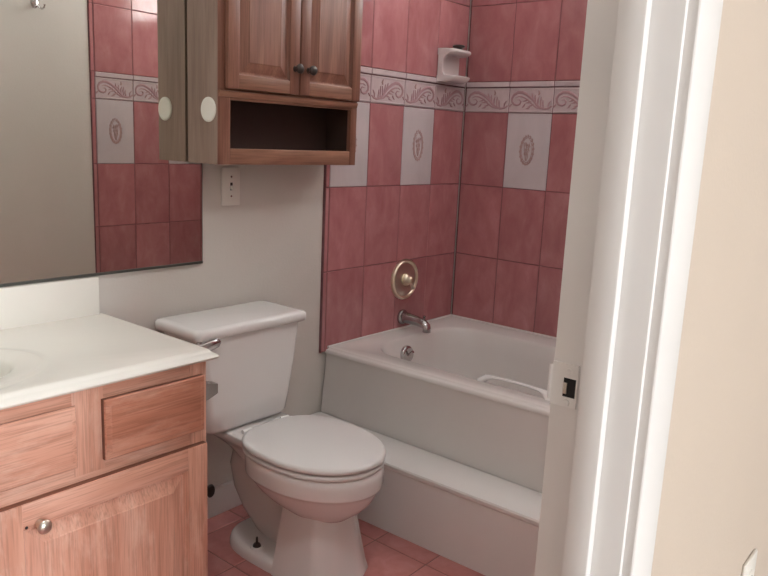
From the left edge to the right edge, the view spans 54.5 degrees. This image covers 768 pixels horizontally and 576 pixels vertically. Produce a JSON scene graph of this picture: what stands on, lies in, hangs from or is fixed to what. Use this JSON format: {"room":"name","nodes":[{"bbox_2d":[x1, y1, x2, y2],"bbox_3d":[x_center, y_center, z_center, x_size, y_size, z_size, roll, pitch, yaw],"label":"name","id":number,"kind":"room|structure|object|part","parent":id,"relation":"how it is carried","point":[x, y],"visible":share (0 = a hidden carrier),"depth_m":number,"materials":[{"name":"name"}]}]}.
{"room":"bathroom","nodes":[
{"label":"bathroom","id":0,"kind":"room"},
{"bbox_2d":[96,0,470,486],"bbox_3d":[-0.649,-0.436,2.156,0.124,2.440,3.130,12,14,39],"label":"wall","id":1,"kind":"structure","parent":0,"point":[326,242],"depth_m":2.75,"materials":[{"name":"paint"}]},
{"bbox_2d":[0,276,99,329],"bbox_3d":[-1.166,0.094,1.553,0.023,0.103,1.220,12,14,39],"label":"backsplash","id":2,"kind":"structure","parent":1,"relation":"attached to","point":[51,301],"depth_m":1.90,"materials":[{"name":"stone"}]},
{"bbox_2d":[0,0,202,286],"bbox_3d":[-1.013,-0.499,1.603,0.009,1.052,1.502,12,14,39],"label":"wall mirror","id":3,"kind":"object","parent":1,"relation":"attached to","point":[97,178],"visible":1,"depth_m":1.94,"materials":[{"name":"clear glass"}]},
{"bbox_2d":[207,484,214,497],"bbox_3d":[-0.484,0.598,2.256,0.034,0.047,0.097,12,14,39],"label":"valve","id":4,"kind":"object","parent":1,"relation":"attached to","point":[210,488],"visible":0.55,"depth_m":2.22,"materials":[{"name":"black metal"}]},
{"bbox_2d":[207,480,241,518],"bbox_3d":[-0.584,0.709,2.430,0.018,0.096,0.688,12,14,39],"label":"baseboard","id":5,"kind":"structure","parent":1,"relation":"attached to","point":[225,497],"depth_m":2.48,"materials":[{"name":"paint"}]},
{"bbox_2d":[221,167,239,205],"bbox_3d":[-0.471,-0.314,2.308,0.018,0.117,0.070,12,14,39],"label":"light switch","id":6,"kind":"object","parent":1,"relation":"attached to","point":[230,176],"visible":1,"depth_m":2.31,"materials":[{"name":"white plastic"}]},
{"bbox_2d":[187,0,362,164],"bbox_3d":[-0.302,-0.733,2.259,0.180,0.707,0.580,12,14,39],"label":"upper cabinet","id":7,"kind":"object","parent":1,"relation":"attached to","point":[271,82],"visible":1,"depth_m":2.21,"materials":[{"name":"brown wood"}]},
{"bbox_3d":[-0.338,-0.799,2.113,0.017,0.473,0.270,12,14,39],"label":"door","id":8,"kind":"part","parent":7,"relation":"part of","materials":[{"name":"brown wood"}]},
{"bbox_3d":[-0.338,-0.799,2.112,0.014,0.378,0.174,12,14,39],"label":"raised panel","id":9,"kind":"part","parent":7,"relation":"part of","materials":[{"name":"brown wood"}]},
{"bbox_3d":[-0.271,-0.571,2.262,0.007,0.018,0.566,12,14,39],"label":"bead moulding","id":10,"kind":"part","parent":7,"relation":"part of","materials":[{"name":"brown wood"}]},
{"bbox_3d":[-0.254,-0.652,2.217,0.029,0.029,0.029,12,14,39],"label":"knob","id":11,"kind":"part","parent":7,"relation":"part of","materials":[{"name":"brown metal"}]},
{"bbox_3d":[-0.218,-0.658,2.259,0.029,0.029,0.029,12,14,39],"label":"knob","id":12,"kind":"part","parent":7,"relation":"part of","materials":[{"name":"brown metal"}]},
{"bbox_3d":[-0.162,-0.833,2.320,0.017,0.473,0.270,12,14,39],"label":"door","id":13,"kind":"part","parent":7,"relation":"part of","materials":[{"name":"brown wood"}]},
{"bbox_3d":[-0.162,-0.833,2.320,0.014,0.378,0.175,12,14,39],"label":"raised panel","id":14,"kind":"part","parent":7,"relation":"part of","materials":[{"name":"brown wood"}]},
{"bbox_2d":[391,259,417,298],"bbox_3d":[0.098,-0.033,3.044,0.049,0.168,0.168,12,14,39],"label":"shower valve","id":15,"kind":"object","parent":1,"relation":"attached to","point":[404,277],"visible":1,"depth_m":3.03,"materials":[{"name":"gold metal"}]},
{"bbox_3d":[0.087,-0.036,3.053,0.007,0.139,0.139,12,14,39],"label":"dial plate","id":16,"kind":"part","parent":15,"relation":"part of","materials":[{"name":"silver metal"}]},
{"bbox_2d":[397,309,430,332],"bbox_3d":[0.129,0.135,3.045,0.148,0.071,0.060,12,14,39],"label":"tub spout","id":17,"kind":"object","parent":1,"relation":"attached to","point":[403,316],"visible":1,"depth_m":3.03,"materials":[{"name":"silver metal"}]},
{"bbox_2d":[436,48,470,83],"bbox_3d":[0.293,-0.901,3.030,0.088,0.129,0.140,12,14,39],"label":"soap dish","id":18,"kind":"object","parent":1,"relation":"attached to","point":[448,58],"visible":1,"depth_m":3.00,"materials":[{"name":"white ceramic"}]},
{"bbox_3d":[0.264,-0.904,3.054,0.014,0.124,0.140,12,14,39],"label":"plate","id":19,"kind":"part","parent":18,"relation":"part of","materials":[{"name":"white ceramic"}]},
{"bbox_2d":[436,75,469,83],"bbox_3d":[0.291,-0.850,3.040,0.088,0.024,0.140,12,14,39],"label":"tray","id":20,"kind":"object","parent":18,"relation":"on","point":[454,79],"depth_m":3.00,"materials":[{"name":"white ceramic"}]},
{"bbox_2d":[438,48,470,57],"bbox_3d":[0.294,-0.952,3.020,0.086,0.025,0.140,12,14,39],"label":"hood","id":21,"kind":"object","parent":18,"relation":"attached to","point":[442,52],"depth_m":2.98,"materials":[{"name":"white ceramic"}]},
{"bbox_2d":[453,45,464,48],"bbox_3d":[0.304,-0.977,3.030,0.052,0.021,0.052,12,14,39],"label":"stopper","id":22,"kind":"object","parent":18,"relation":"on","point":[454,46],"visible":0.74,"depth_m":3.01,"materials":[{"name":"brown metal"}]},
{"bbox_2d":[208,504,484,575],"bbox_3d":[-0.072,0.920,1.885,1.637,0.060,3.030,12,14,39],"label":"floor","id":23,"kind":"structure","parent":0,"point":[386,553],"depth_m":2.26,"materials":[{"name":"pink tile"}]},
{"bbox_2d":[0,349,207,575],"bbox_3d":[-0.988,0.561,1.486,0.528,0.720,1.218,12,14,39],"label":"vanity cabinet","id":24,"kind":"object","parent":23,"relation":"on","point":[110,479],"visible":0.94,"depth_m":1.58,"materials":[{"name":"brown wood"}]},
{"bbox_3d":[-0.666,0.465,1.457,0.029,0.029,0.029,12,14,39],"label":"knob","id":25,"kind":"part","parent":24,"relation":"part of","materials":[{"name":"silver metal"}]},
{"bbox_3d":[-0.829,0.584,1.355,0.018,0.700,1.218,12,14,39],"label":"frame","id":26,"kind":"part","parent":24,"relation":"part of","materials":[{"name":"brown wood"}]},
{"bbox_3d":[-0.590,0.613,1.626,0.018,0.448,0.488,12,14,39],"label":"door","id":27,"kind":"part","parent":24,"relation":"part of","materials":[{"name":"brown wood"}]},
{"bbox_3d":[-0.589,0.613,1.625,0.014,0.323,0.364,12,14,39],"label":"raised panel","id":28,"kind":"part","parent":24,"relation":"part of","materials":[{"name":"brown wood"}]},
{"bbox_2d":[0,276,218,409],"bbox_3d":[-0.978,0.192,1.431,0.496,0.230,1.253,12,14,39],"label":"countertop","id":29,"kind":"structure","parent":24,"relation":"on","point":[55,336],"depth_m":1.73,"materials":[{"name":"stone"}]},
{"bbox_2d":[0,349,40,384],"bbox_3d":[-0.936,0.240,1.464,0.340,0.126,0.510,12,14,39],"label":"basin","id":30,"kind":"object","parent":29,"relation":"in","point":[17,366],"depth_m":1.58,"materials":[{"name":"ceramic"}]},
{"bbox_3d":[-0.503,0.281,1.649,0.018,0.134,0.252,12,14,39],"label":"drawer","id":31,"kind":"part","parent":24,"relation":"part of","materials":[{"name":"red wood"}]},
{"bbox_2d":[206,381,217,400],"bbox_3d":[-0.435,0.247,1.810,0.044,0.052,0.062,12,14,39],"label":"toilet paper holder","id":32,"kind":"object","parent":24,"relation":"attached to","point":[211,387],"visible":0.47,"depth_m":1.81,"materials":[{"name":"silver metal"}]},
{"bbox_2d":[155,300,385,575],"bbox_3d":[-0.302,0.473,2.186,0.656,0.733,0.423,12,14,39],"label":"toilet","id":33,"kind":"object","parent":23,"relation":"on","point":[302,482],"visible":0.95,"depth_m":2.14,"materials":[{"name":"white ceramic"}]},
{"bbox_3d":[-0.485,0.158,2.059,0.028,0.032,0.073,12,14,39],"label":"flush lever","id":34,"kind":"part","parent":33,"relation":"part of","materials":[{"name":"silver metal"}]},
{"bbox_3d":[-0.464,0.256,2.288,0.199,0.300,0.386,12,14,39],"label":"tank","id":35,"kind":"part","parent":33,"relation":"part of","materials":[{"name":"white ceramic"}]},
{"bbox_3d":[-0.455,0.094,2.255,0.218,0.032,0.422,12,14,39],"label":"tank lid","id":36,"kind":"part","parent":33,"relation":"part of","materials":[{"name":"white ceramic"}]},
{"bbox_2d":[250,543,263,550],"bbox_3d":[-0.379,0.769,2.221,0.040,0.004,0.040,12,14,39],"label":"washer","id":37,"kind":"object","parent":33,"relation":"in","point":[253,546],"depth_m":2.21,"materials":[{"name":"black metal"}]},
{"bbox_3d":[-0.192,0.464,2.133,0.419,0.015,0.340,12,14,39],"label":"seat","id":38,"kind":"part","parent":33,"relation":"part of","materials":[{"name":"white plastic"}]},
{"bbox_3d":[-0.191,0.445,2.129,0.423,0.016,0.345,12,14,39],"label":"lid","id":39,"kind":"part","parent":33,"relation":"part of","materials":[{"name":"white plastic"}]},
{"bbox_2d":[311,411,541,575],"bbox_3d":[0.284,0.710,2.266,1.539,0.234,0.181,12,14,39],"label":"step","id":40,"kind":"structure","parent":23,"relation":"on","point":[487,524],"depth_m":2.25,"materials":[{"name":"paint"}]},
{"bbox_2d":[321,314,555,492],"bbox_3d":[0.613,0.517,2.625,1.536,0.502,0.821,12,14,39],"label":"bathtub","id":41,"kind":"object","parent":23,"relation":"on","point":[469,392],"visible":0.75,"depth_m":2.59,"materials":[{"name":"ceramic"}]},
{"bbox_3d":[0.092,0.262,2.948,0.023,0.071,0.070,12,14,39],"label":"overflow plate","id":42,"kind":"part","parent":41,"relation":"part of","materials":[{"name":"silver metal"}]},
{"bbox_3d":[0.417,0.322,2.385,0.287,0.044,0.039,12,14,39],"label":"grab handle","id":43,"kind":"part","parent":41,"relation":"part of","materials":[{"name":"white ceramic"}]},
{"bbox_2d":[451,0,587,336],"bbox_3d":[0.960,-0.490,2.794,1.546,2.440,0.124,12,14,39],"label":"wall","id":44,"kind":"structure","parent":0,"point":[524,64],"depth_m":3.06,"materials":[{"name":"tile"}]},
{"bbox_2d":[651,0,767,575],"bbox_3d":[-0.190,-0.025,0.200,0.095,2.440,7.200,12,14,39],"label":"wall","id":45,"kind":"structure","parent":0,"point":[713,515],"depth_m":0.84,"materials":[{"name":"paint"}]},
{"bbox_2d":[534,0,722,575],"bbox_3d":[-0.043,0.114,0.401,0.104,2.102,0.886,12,14,39],"label":"door frame","id":46,"kind":"structure","parent":45,"relation":"in","point":[648,67],"depth_m":0.67,"materials":[{"name":"paint"}]},
{"bbox_3d":[0.172,0.093,0.717,0.031,0.043,0.002,12,14,39],"label":"strike plate","id":47,"kind":"part","parent":46,"relation":"part of","materials":[{"name":"paint"}]},
{"bbox_3d":[-0.009,0.122,0.373,0.012,2.102,0.886,12,14,39],"label":"casing","id":48,"kind":"part","parent":46,"relation":"part of","materials":[{"name":"paint"}]},
{"bbox_2d":[741,549,757,575],"bbox_3d":[0.574,0.479,1.182,0.008,0.115,0.070,12,14,39],"label":"wall outlet","id":49,"kind":"object","parent":45,"relation":"attached to","point":[748,569],"visible":1,"depth_m":1.17,"materials":[{"name":"white plastic"}]}
]}

